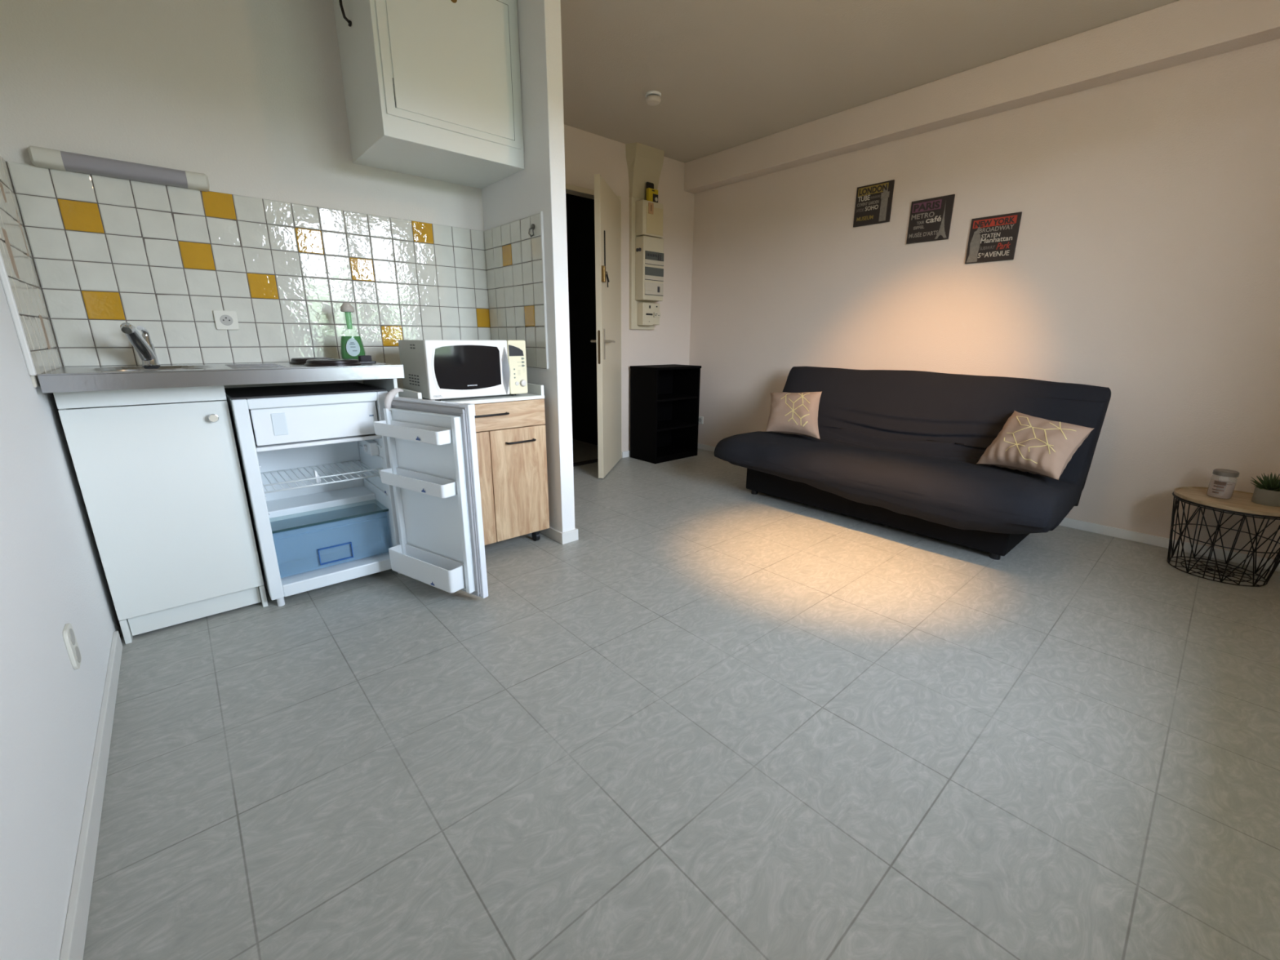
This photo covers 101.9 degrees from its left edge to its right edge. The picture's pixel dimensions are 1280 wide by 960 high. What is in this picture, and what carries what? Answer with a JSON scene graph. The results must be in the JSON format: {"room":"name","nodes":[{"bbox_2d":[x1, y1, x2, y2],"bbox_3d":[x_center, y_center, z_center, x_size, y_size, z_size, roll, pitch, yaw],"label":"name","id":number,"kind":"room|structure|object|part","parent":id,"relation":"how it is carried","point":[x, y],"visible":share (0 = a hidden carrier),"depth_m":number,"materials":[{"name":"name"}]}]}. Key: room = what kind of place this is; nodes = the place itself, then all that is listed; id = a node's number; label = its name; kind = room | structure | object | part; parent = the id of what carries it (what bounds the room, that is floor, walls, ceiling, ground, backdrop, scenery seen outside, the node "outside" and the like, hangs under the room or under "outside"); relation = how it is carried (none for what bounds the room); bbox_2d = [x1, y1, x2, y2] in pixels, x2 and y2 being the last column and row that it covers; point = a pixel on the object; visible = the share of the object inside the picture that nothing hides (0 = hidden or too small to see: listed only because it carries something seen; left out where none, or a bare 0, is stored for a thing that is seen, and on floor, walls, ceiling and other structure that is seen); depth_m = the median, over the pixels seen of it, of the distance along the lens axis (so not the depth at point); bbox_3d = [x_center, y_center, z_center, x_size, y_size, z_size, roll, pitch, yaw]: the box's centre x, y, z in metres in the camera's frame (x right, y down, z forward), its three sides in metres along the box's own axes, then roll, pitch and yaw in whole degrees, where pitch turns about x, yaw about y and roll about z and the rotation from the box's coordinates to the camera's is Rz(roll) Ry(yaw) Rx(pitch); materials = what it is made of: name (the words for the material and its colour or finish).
{"room":"studio apartment","nodes":[
{"label":"studio apartment","id":0,"kind":"room"},
{"bbox_2d":[0,154,120,959],"bbox_3d":[-0.942,-0.343,0.448,0.138,2.447,3.700,-13,20,-40],"label":"wall","id":1,"kind":"structure","parent":0,"point":[52,575],"depth_m":1.06,"materials":[{"name":"white paint"}]},
{"bbox_2d":[0,249,36,375],"bbox_3d":[-1.658,-0.599,1.335,0.014,0.649,0.014,-13,20,-40],"label":"trim","id":2,"kind":"structure","parent":1,"relation":"attached to","point":[4,277],"depth_m":1.38,"materials":[{"name":"paint"}]},
{"bbox_2d":[0,155,62,387],"bbox_3d":[-1.853,-0.640,1.548,0.010,0.678,0.568,-13,20,-40],"label":"tiled wall","id":3,"kind":"structure","parent":1,"relation":"attached to","point":[28,294],"depth_m":1.57,"materials":[{"name":"beige tile"}]},
{"bbox_2d":[0,182,50,349],"bbox_3d":[-1.880,-0.646,1.583,0.001,0.480,0.358,-13,20,-40],"label":"trim","id":4,"kind":"structure","parent":3,"relation":"attached to","point":[6,241],"depth_m":1.53,"materials":[{"name":"tile"}]},
{"bbox_2d":[62,622,81,669],"bbox_3d":[-1.351,0.396,1.236,0.010,0.104,0.072,-13,20,-40],"label":"wall socket","id":5,"kind":"object","parent":1,"relation":"attached to","point":[68,636],"visible":1,"depth_m":1.22,"materials":[{"name":"white plastic"}]},
{"bbox_2d":[59,631,122,959],"bbox_3d":[-0.792,0.826,0.699,0.012,0.062,2.890,-13,20,-40],"label":"baseboard","id":6,"kind":"structure","parent":1,"relation":"attached to","point":[73,945],"depth_m":1.06,"materials":[{"name":"paint"}]},
{"bbox_2d":[0,0,484,388],"bbox_3d":[-1.469,-0.857,2.317,1.645,2.447,0.100,-13,20,-40],"label":"wall","id":7,"kind":"structure","parent":0,"point":[246,95],"depth_m":1.94,"materials":[{"name":"paint"}]},
{"bbox_2d":[27,145,209,191],"bbox_3d":[-1.810,-1.093,1.830,0.455,0.058,0.050,-13,20,-40],"label":"strip light","id":8,"kind":"object","parent":7,"relation":"attached to","point":[40,157],"visible":1,"depth_m":1.80,"materials":[{"name":"white plastic"}]},
{"bbox_2d":[60,151,187,188],"bbox_3d":[-1.808,-1.094,1.833,0.314,0.056,0.048,-13,20,-40],"label":"diffuser","id":9,"kind":"object","parent":8,"relation":"attached to","point":[69,162],"depth_m":1.81,"materials":[{"name":"grey plastic"}]},
{"bbox_2d":[6,161,491,366],"bbox_3d":[-1.430,-0.818,2.288,1.636,0.719,0.010,-13,20,-40],"label":"tiled wall","id":10,"kind":"structure","parent":7,"relation":"attached to","point":[108,253],"depth_m":2.09,"materials":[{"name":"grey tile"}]},
{"bbox_2d":[213,310,239,329],"bbox_3d":[-1.672,-0.646,2.098,0.074,0.074,0.015,-13,20,-40],"label":"wall socket","id":11,"kind":"object","parent":10,"relation":"attached to","point":[224,320],"visible":1,"depth_m":2.10,"materials":[{"name":"white plastic"}]},
{"bbox_2d":[481,0,574,532],"bbox_3d":[-0.798,-0.996,2.842,0.078,2.447,1.330,-13,20,-40],"label":"wall partition","id":12,"kind":"structure","parent":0,"point":[540,186],"depth_m":2.32,"materials":[{"name":"white paint"}]},
{"bbox_2d":[333,0,524,188],"bbox_3d":[-0.899,-1.730,2.208,0.634,0.693,0.459,-13,20,-40],"label":"upper cabinet","id":13,"kind":"object","parent":12,"relation":"attached to","point":[432,88],"visible":1,"depth_m":2.09,"materials":[{"name":"white laminate"}]},
{"bbox_3d":[-1.137,-1.858,1.989,0.039,0.195,0.020,-13,20,-40],"label":"handle","id":14,"kind":"part","parent":13,"relation":"part of","materials":[{"name":"black metal"}]},
{"bbox_3d":[-0.740,-1.704,2.059,0.564,0.574,0.006,-13,20,-40],"label":"door frame","id":15,"kind":"part","parent":13,"relation":"part of","materials":[{"name":"white laminate"}]},
{"bbox_3d":[-0.736,-1.689,2.059,0.494,0.492,0.005,-13,20,-40],"label":"door","id":16,"kind":"part","parent":13,"relation":"part of","materials":[{"name":"white laminate"}]},
{"bbox_2d":[484,213,546,368],"bbox_3d":[-0.630,-0.917,2.598,0.010,0.680,0.566,-13,20,-40],"label":"tiled wall","id":17,"kind":"structure","parent":12,"relation":"attached to","point":[513,258],"depth_m":2.55,"materials":[{"name":"grey tile"}]},
{"bbox_2d":[528,223,534,237],"bbox_3d":[-0.489,-1.133,2.355,0.026,0.058,0.034,6,16,20],"label":"wall hook","id":18,"kind":"object","parent":17,"relation":"attached to","point":[532,228],"visible":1,"depth_m":2.35,"materials":[{"name":"grey metal"}]},
{"bbox_2d":[539,211,548,368],"bbox_3d":[-0.440,-0.860,2.390,0.011,0.683,0.007,-13,20,-40],"label":"trim","id":19,"kind":"structure","parent":12,"relation":"attached to","point":[540,212],"depth_m":2.38,"materials":[{"name":"paint"}]},
{"bbox_2d":[540,526,578,544],"bbox_3d":[-0.803,0.157,3.152,0.100,0.060,1.342,-13,20,-40],"label":"baseboard","id":20,"kind":"structure","parent":12,"relation":"attached to","point":[562,538],"depth_m":2.68,"materials":[{"name":"paint"}]},
{"bbox_2d":[565,193,597,444],"bbox_3d":[-0.979,-1.488,4.642,1.250,2.447,1.544,-13,20,-40],"label":"doorway","id":21,"kind":"structure","parent":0,"point":[580,230],"depth_m":4.94,"materials":[{"name":"black paint"}]},
{"bbox_2d":[565,173,622,478],"bbox_3d":[-0.322,-1.089,3.903,0.785,2.075,0.574,-13,20,-40],"label":"door","id":22,"kind":"structure","parent":21,"relation":"in","point":[607,205],"depth_m":3.80,"materials":[{"name":"beige paint"}]},
{"bbox_3d":[-0.285,-0.926,3.621,0.016,0.230,0.002,3,15,9],"label":"lock plate","id":23,"kind":"part","parent":22,"relation":"part of","materials":[{"name":"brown metal"}]},
{"bbox_3d":[-0.217,-0.972,3.717,0.059,0.210,0.137,3,16,11],"label":"handle","id":24,"kind":"part","parent":22,"relation":"part of","materials":[{"name":"silver metal"}]},
{"bbox_2d":[564,124,694,451],"bbox_3d":[-0.351,-1.320,4.043,2.241,2.447,0.221,-13,20,-40],"label":"wall","id":25,"kind":"structure","parent":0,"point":[587,154],"depth_m":4.27,"materials":[{"name":"beige paint"}]},
{"bbox_2d":[622,450,630,457],"bbox_3d":[0.148,-0.290,4.825,0.815,0.055,0.011,-13,20,-40],"label":"baseboard","id":26,"kind":"structure","parent":25,"relation":"attached to","point":[624,454],"depth_m":4.59,"materials":[{"name":"paint"}]},
{"bbox_3d":[0.020,-1.760,4.283,0.263,0.995,0.030,-13,20,-40],"label":"backing plate","id":27,"kind":"part","parent":25,"relation":"part of","materials":[{"name":"beige plastic"}]},
{"bbox_3d":[0.060,-1.923,4.197,0.348,1.356,0.141,-13,20,-40],"label":"electrical panel","id":28,"kind":"part","parent":25,"relation":"part of","materials":[{"name":"white plastic"}]},
{"bbox_2d":[625,142,664,199],"bbox_3d":[0.049,-2.408,4.083,0.348,0.361,0.094,-13,20,-40],"label":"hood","id":29,"kind":"object","parent":25,"relation":"attached to","point":[644,162],"depth_m":4.04,"materials":[{"name":"beige"}]},
{"bbox_2d":[645,182,657,203],"bbox_3d":[0.096,-2.277,4.112,0.103,0.146,0.040,-13,20,-40],"label":"package","id":30,"kind":"object","parent":25,"relation":"on","point":[651,194],"visible":0.93,"depth_m":4.10,"materials":[{"name":"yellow plastic"}]},
{"bbox_2d":[653,193,657,202],"bbox_3d":[0.122,-2.238,4.123,0.057,0.057,0.002,-13,20,-40],"label":"picture","id":31,"kind":"object","parent":30,"relation":"attached to","point":[655,195],"depth_m":4.12,"materials":[{"name":"grey"}]},
{"bbox_2d":[83,439,1279,959],"bbox_3d":[-0.231,0.308,2.880,4.400,0.080,6.000,-13,20,-40],"label":"floor","id":32,"kind":"structure","parent":0,"point":[717,719],"depth_m":1.31,"materials":[{"name":"tile"}]},
{"bbox_2d":[53,385,267,644],"bbox_3d":[-1.728,0.073,1.924,0.402,0.855,0.458,-13,20,-40],"label":"base cabinet","id":33,"kind":"object","parent":32,"relation":"on","point":[162,486],"visible":0.9,"depth_m":1.76,"materials":[{"name":"white laminate"}]},
{"bbox_3d":[-1.467,-0.214,1.785,0.029,0.029,0.027,-13,20,-40],"label":"knob","id":34,"kind":"part","parent":33,"relation":"part of","materials":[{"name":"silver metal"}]},
{"bbox_2d":[36,361,404,406],"bbox_3d":[-1.489,-0.364,1.966,0.973,0.138,0.561,-13,20,-40],"label":"countertop","id":35,"kind":"structure","parent":33,"relation":"on","point":[113,377],"depth_m":1.73,"materials":[{"name":"metal"}]},
{"bbox_2d":[120,322,160,366],"bbox_3d":[-1.767,-0.476,1.832,0.054,0.149,0.196,-8,17,-27],"label":"faucet","id":36,"kind":"object","parent":35,"relation":"on","point":[142,344],"visible":1,"depth_m":1.85,"materials":[{"name":"silver metal"}]},
{"bbox_3d":[-1.796,-0.522,1.881,0.033,0.071,0.055,-13,20,-40],"label":"lever","id":37,"kind":"part","parent":36,"relation":"part of","materials":[{"name":"silver metal"}]},
{"bbox_2d":[102,368,208,406],"bbox_3d":[-1.680,-0.318,1.816,0.290,0.125,0.299,-13,20,-40],"label":"sink","id":38,"kind":"object","parent":35,"relation":"in","point":[103,369],"depth_m":1.85,"materials":[{"name":"metal"}]},
{"bbox_2d":[288,357,361,366],"bbox_3d":[-1.300,-0.484,2.118,0.391,0.020,0.198,11,19,34],"label":"cooktop","id":39,"kind":"object","parent":35,"relation":"in","point":[320,362],"visible":1,"depth_m":2.03,"materials":[{"name":"black metal"}]},
{"bbox_3d":[-1.382,-0.504,2.191,0.170,0.020,0.170,-13,20,-40],"label":"hot plate","id":40,"kind":"part","parent":39,"relation":"part of","materials":[{"name":"black metal"}]},
{"bbox_2d":[340,302,364,359],"bbox_3d":[-1.260,-0.639,2.257,0.095,0.247,0.073,-4,16,-15],"label":"dish soap bottle","id":41,"kind":"object","parent":35,"relation":"on","point":[352,347],"visible":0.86,"depth_m":2.24,"materials":[{"name":"green plastic"}]},
{"bbox_2d":[357,355,376,363],"bbox_3d":[-1.172,-0.515,2.214,0.073,0.032,0.050,-13,20,-40],"label":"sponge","id":42,"kind":"object","parent":35,"relation":"on","point":[362,358],"visible":0.81,"depth_m":2.20,"materials":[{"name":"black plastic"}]},
{"bbox_2d":[224,382,488,606],"bbox_3d":[-1.149,0.053,2.082,0.653,0.818,0.952,-13,20,-40],"label":"fridge","id":43,"kind":"object","parent":32,"relation":"on","point":[343,482],"visible":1,"depth_m":2.06,"materials":[{"name":"white plastic"}]},
{"bbox_3d":[-1.366,-0.367,2.110,0.501,0.006,0.443,-13,20,-40],"label":"panel","id":44,"kind":"part","parent":43,"relation":"part of","materials":[{"name":"black"}]},
{"bbox_3d":[-1.352,-0.259,2.123,0.412,0.133,0.385,-13,20,-40],"label":"freezer door","id":45,"kind":"part","parent":43,"relation":"part of","materials":[{"name":"white plastic"}]},
{"bbox_2d":[260,459,382,493],"bbox_3d":[-1.361,-0.036,2.192,0.417,0.032,0.362,-13,20,-40],"label":"wire shelf","id":46,"kind":"object","parent":43,"relation":"attached to","point":[277,467],"depth_m":2.26,"materials":[{"name":"white metal"}]},
{"bbox_3d":[-1.193,-0.125,2.297,0.007,0.008,0.350,-13,20,-40],"label":"shelf rail","id":47,"kind":"part","parent":43,"relation":"part of","materials":[{"name":"white plastic"}]},
{"bbox_3d":[-1.194,-0.028,2.323,0.007,0.008,0.350,-13,20,-40],"label":"shelf rail","id":48,"kind":"part","parent":43,"relation":"part of","materials":[{"name":"white plastic"}]},
{"bbox_3d":[-1.194,0.030,2.339,0.007,0.008,0.350,-13,20,-40],"label":"shelf rail","id":49,"kind":"part","parent":43,"relation":"part of","materials":[{"name":"white plastic"}]},
{"bbox_3d":[-0.808,0.062,2.069,0.487,0.757,0.026,10,18,31],"label":"door","id":50,"kind":"part","parent":43,"relation":"part of","materials":[{"name":"white plastic"}]},
{"bbox_2d":[363,377,398,396],"bbox_3d":[-1.165,-0.058,2.413,0.014,0.858,0.463,-13,20,-40],"label":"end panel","id":51,"kind":"object","parent":32,"relation":"on","point":[388,384],"visible":0.02,"depth_m":2.23,"materials":[{"name":"white laminate"}]},
{"bbox_2d":[398,382,549,545],"bbox_3d":[-0.804,-0.054,2.524,0.593,0.798,0.427,-13,20,-40],"label":"cabinet","id":52,"kind":"object","parent":32,"relation":"on","point":[511,434],"visible":0.52,"depth_m":2.45,"materials":[{"name":"brown wood"}]},
{"bbox_3d":[-1.026,-0.371,2.254,0.016,0.047,0.396,-13,20,-40],"label":"rail","id":53,"kind":"part","parent":52,"relation":"part of","materials":[{"name":"white laminate"}]},
{"bbox_2d":[398,339,528,400],"bbox_3d":[-0.804,-0.515,2.392,0.459,0.254,0.372,-13,20,-40],"label":"microwave","id":54,"kind":"object","parent":52,"relation":"on","point":[438,370],"visible":0.98,"depth_m":2.26,"materials":[{"name":"white plastic"}]},
{"bbox_3d":[-0.821,-0.524,2.409,0.453,0.240,0.322,-13,20,-40],"label":"casing","id":55,"kind":"part","parent":54,"relation":"part of","materials":[{"name":"grey"}]},
{"bbox_3d":[-0.742,-0.483,2.255,0.366,0.242,0.020,-13,20,-40],"label":"door","id":56,"kind":"part","parent":54,"relation":"part of","materials":[{"name":"white"}]},
{"bbox_3d":[-0.602,-0.490,2.348,0.033,0.190,0.029,-13,20,-40],"label":"handle","id":57,"kind":"part","parent":54,"relation":"part of","materials":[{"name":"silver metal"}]},
{"bbox_3d":[-0.570,-0.522,2.403,0.091,0.242,0.021,-13,20,-40],"label":"control panel","id":58,"kind":"part","parent":54,"relation":"part of","materials":[{"name":"beige plastic"}]},
{"bbox_3d":[-0.543,-0.452,2.421,0.031,0.031,0.015,-13,20,-40],"label":"knob","id":59,"kind":"part","parent":54,"relation":"part of","materials":[{"name":"white plastic"}]},
{"bbox_3d":[-0.796,0.062,2.317,0.292,0.534,0.017,-13,20,-40],"label":"door","id":60,"kind":"part","parent":52,"relation":"part of","materials":[{"name":"brown wood"}]},
{"bbox_3d":[-0.669,-0.288,2.306,0.190,0.010,0.027,-13,20,-40],"label":"handle","id":61,"kind":"part","parent":52,"relation":"part of","materials":[{"name":"black metal"}]},
{"bbox_3d":[-0.684,-0.282,2.324,0.586,0.121,0.017,-13,20,-40],"label":"drawer","id":62,"kind":"part","parent":52,"relation":"part of","materials":[{"name":"brown wood"}]},
{"bbox_3d":[-0.576,0.012,2.506,0.290,0.534,0.017,-13,20,-40],"label":"door","id":63,"kind":"part","parent":52,"relation":"part of","materials":[{"name":"brown wood"}]},
{"bbox_3d":[-0.557,-0.180,2.439,0.152,0.010,0.027,-13,20,-40],"label":"handle","id":64,"kind":"part","parent":52,"relation":"part of","materials":[{"name":"black metal"}]},
{"bbox_3d":[-0.597,-0.468,2.621,0.016,0.047,0.396,-13,20,-40],"label":"rail","id":65,"kind":"part","parent":52,"relation":"part of","materials":[{"name":"white laminate"}]},
{"bbox_2d":[630,364,701,463],"bbox_3d":[0.221,-0.593,4.536,0.532,0.792,0.331,-13,20,-40],"label":"bookcase","id":66,"kind":"object","parent":32,"relation":"on","point":[664,399],"visible":1,"depth_m":4.54,"materials":[{"name":"black laminate"}]},
{"bbox_3d":[0.030,-0.541,4.380,0.018,0.772,0.325,-13,20,-40],"label":"panel","id":67,"kind":"part","parent":66,"relation":"part of","materials":[{"name":"black laminate"}]},
{"bbox_3d":[0.113,-0.616,4.656,0.486,0.772,0.006,-13,20,-40],"label":"panel","id":68,"kind":"part","parent":66,"relation":"part of","materials":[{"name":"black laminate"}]},
{"bbox_3d":[0.218,-0.480,4.569,0.486,0.018,0.315,-13,20,-40],"label":"shelf","id":69,"kind":"part","parent":66,"relation":"part of","materials":[{"name":"black laminate"}]},
{"bbox_3d":[0.220,-0.717,4.504,0.486,0.018,0.315,-13,20,-40],"label":"shelf","id":70,"kind":"part","parent":66,"relation":"part of","materials":[{"name":"black laminate"}]},
{"bbox_3d":[0.407,-0.626,4.703,0.018,0.772,0.325,-13,20,-40],"label":"panel","id":71,"kind":"part","parent":66,"relation":"part of","materials":[{"name":"black laminate"}]},
{"bbox_2d":[714,366,1111,559],"bbox_3d":[1.415,-0.201,3.052,0.937,0.835,1.822,-13,20,-40],"label":"sofa","id":72,"kind":"object","parent":32,"relation":"on","point":[900,449],"visible":0.91,"depth_m":2.85,"materials":[{"name":"black fabric"}]},
{"bbox_2d":[764,391,822,439],"bbox_3d":[1.020,-0.451,3.449,0.260,0.277,0.565,-13,20,-40],"label":"cushion","id":73,"kind":"object","parent":72,"relation":"on","point":[790,413],"visible":1,"depth_m":3.38,"materials":[{"name":"beige fabric"}]},
{"bbox_2d":[977,410,1093,479],"bbox_3d":[1.919,-0.171,2.529,0.291,0.260,0.530,-3,16,-12],"label":"cushion","id":74,"kind":"object","parent":72,"relation":"on","point":[1033,445],"visible":1,"depth_m":2.45,"materials":[{"name":"beige fabric"}]},
{"bbox_2d":[1167,486,1279,586],"bbox_3d":[2.648,0.251,2.343,0.409,0.347,0.409,-13,20,-40],"label":"side table","id":75,"kind":"object","parent":32,"relation":"on","point":[1240,503],"visible":0.9,"depth_m":2.32,"materials":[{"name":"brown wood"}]},
{"bbox_2d":[1207,468,1239,498],"bbox_3d":[2.615,0.018,2.330,0.081,0.123,0.080,-13,20,-40],"label":"candle jar","id":76,"kind":"object","parent":75,"relation":"on","point":[1223,489],"visible":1,"depth_m":2.31,"materials":[{"name":"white glass"}]},
{"bbox_3d":[2.616,-0.031,2.317,0.079,0.022,0.079,-13,20,-40],"label":"lid","id":77,"kind":"part","parent":76,"relation":"part of","materials":[{"name":"grey metal"}]},
{"bbox_2d":[1173,486,1279,516],"bbox_3d":[2.649,0.093,2.300,0.402,0.020,0.402,-13,20,-40],"label":"tabletop","id":78,"kind":"object","parent":75,"relation":"on","point":[1240,503],"depth_m":2.27,"materials":[{"name":"brown wood"}]},
{"bbox_2d":[1250,471,1279,506],"bbox_3d":[2.730,0.038,2.235,0.157,0.136,0.148,-13,20,-40],"label":"potted plant","id":79,"kind":"object","parent":75,"relation":"on","point":[1267,492],"visible":1,"depth_m":2.23,"materials":[{"name":"concrete"}]},
{"bbox_3d":[2.725,0.070,2.247,0.093,0.067,0.093,-13,20,-40],"label":"pot","id":80,"kind":"part","parent":79,"relation":"part of","materials":[{"name":"ceramic"}]},
{"bbox_2d":[560,0,1179,163],"bbox_3d":[-0.213,-2.139,2.212,4.400,0.100,6.000,-13,20,-40],"label":"ceiling","id":81,"kind":"structure","parent":0,"point":[726,73],"depth_m":2.68,"materials":[{"name":"beige paint"}]},
{"bbox_2d":[645,90,661,105],"bbox_3d":[0.081,-2.316,3.155,0.096,0.050,0.096,-13,20,-40],"label":"smoke detector","id":82,"kind":"object","parent":81,"relation":"attached to","point":[652,97],"visible":1,"depth_m":3.13,"materials":[{"name":"white plastic"}]},
{"bbox_2d":[688,38,1279,559],"bbox_3d":[1.897,-1.105,3.317,0.120,2.447,4.376,-13,20,-40],"label":"wall","id":83,"kind":"structure","parent":0,"point":[1144,268],"depth_m":2.75,"materials":[{"name":"beige paint"}]},
{"bbox_2d":[698,416,703,423],"bbox_3d":[0.568,-0.567,4.904,0.015,0.070,0.070,-13,20,-40],"label":"wall socket","id":84,"kind":"object","parent":83,"relation":"attached to","point":[700,418],"visible":0.68,"depth_m":4.89,"materials":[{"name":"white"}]},
{"bbox_2d":[853,179,894,226],"bbox_3d":[1.543,-1.825,3.435,0.013,0.244,0.244,-13,20,-40],"label":"wall plaque","id":85,"kind":"object","parent":83,"relation":"attached to","point":[873,202],"visible":1,"depth_m":3.43,"materials":[{"name":"grey"}]},
{"bbox_2d":[878,183,889,221],"bbox_3d":[1.589,-1.807,3.377,0.001,0.222,0.054,-13,20,-40],"label":"picture","id":86,"kind":"object","parent":85,"relation":"attached to","point":[883,188],"depth_m":3.38},
{"bbox_2d":[906,194,955,244],"bbox_3d":[1.789,-1.606,3.205,0.013,0.244,0.244,-13,20,-40],"label":"wall plaque","id":87,"kind":"object","parent":83,"relation":"attached to","point":[930,219],"visible":1,"depth_m":3.20,"materials":[{"name":"grey"}]},
{"bbox_2d":[934,201,946,239],"bbox_3d":[1.839,-1.580,3.146,0.001,0.213,0.068,-13,20,-40],"label":"picture","id":88,"kind":"object","parent":87,"relation":"attached to","point":[940,206],"depth_m":3.16},
{"bbox_2d":[684,0,1279,193],"bbox_3d":[1.760,-2.176,2.995,0.133,0.213,4.026,-13,20,-40],"label":"beam","id":89,"kind":"structure","parent":83,"relation":"attached to","point":[1180,32],"depth_m":2.69,"materials":[{"name":"beige paint"}]},
{"bbox_2d":[697,443,1279,572],"bbox_3d":[1.789,0.047,3.644,0.012,0.050,4.026,-13,20,-40],"label":"baseboard","id":90,"kind":"structure","parent":83,"relation":"attached to","point":[1144,538],"depth_m":2.70,"materials":[{"name":"paint"}]},
{"bbox_2d":[964,211,1022,263],"bbox_3d":[2.027,-1.387,2.985,0.013,0.244,0.244,-13,20,-40],"label":"wall plaque","id":91,"kind":"object","parent":83,"relation":"attached to","point":[994,237],"visible":1,"depth_m":2.98,"materials":[{"name":"grey"}]},
{"bbox_2d":[966,224,980,262],"bbox_3d":[1.966,-1.387,3.048,0.001,0.200,0.059,-13,20,-40],"label":"picture","id":92,"kind":"object","parent":91,"relation":"attached to","point":[973,252],"depth_m":3.05}
]}

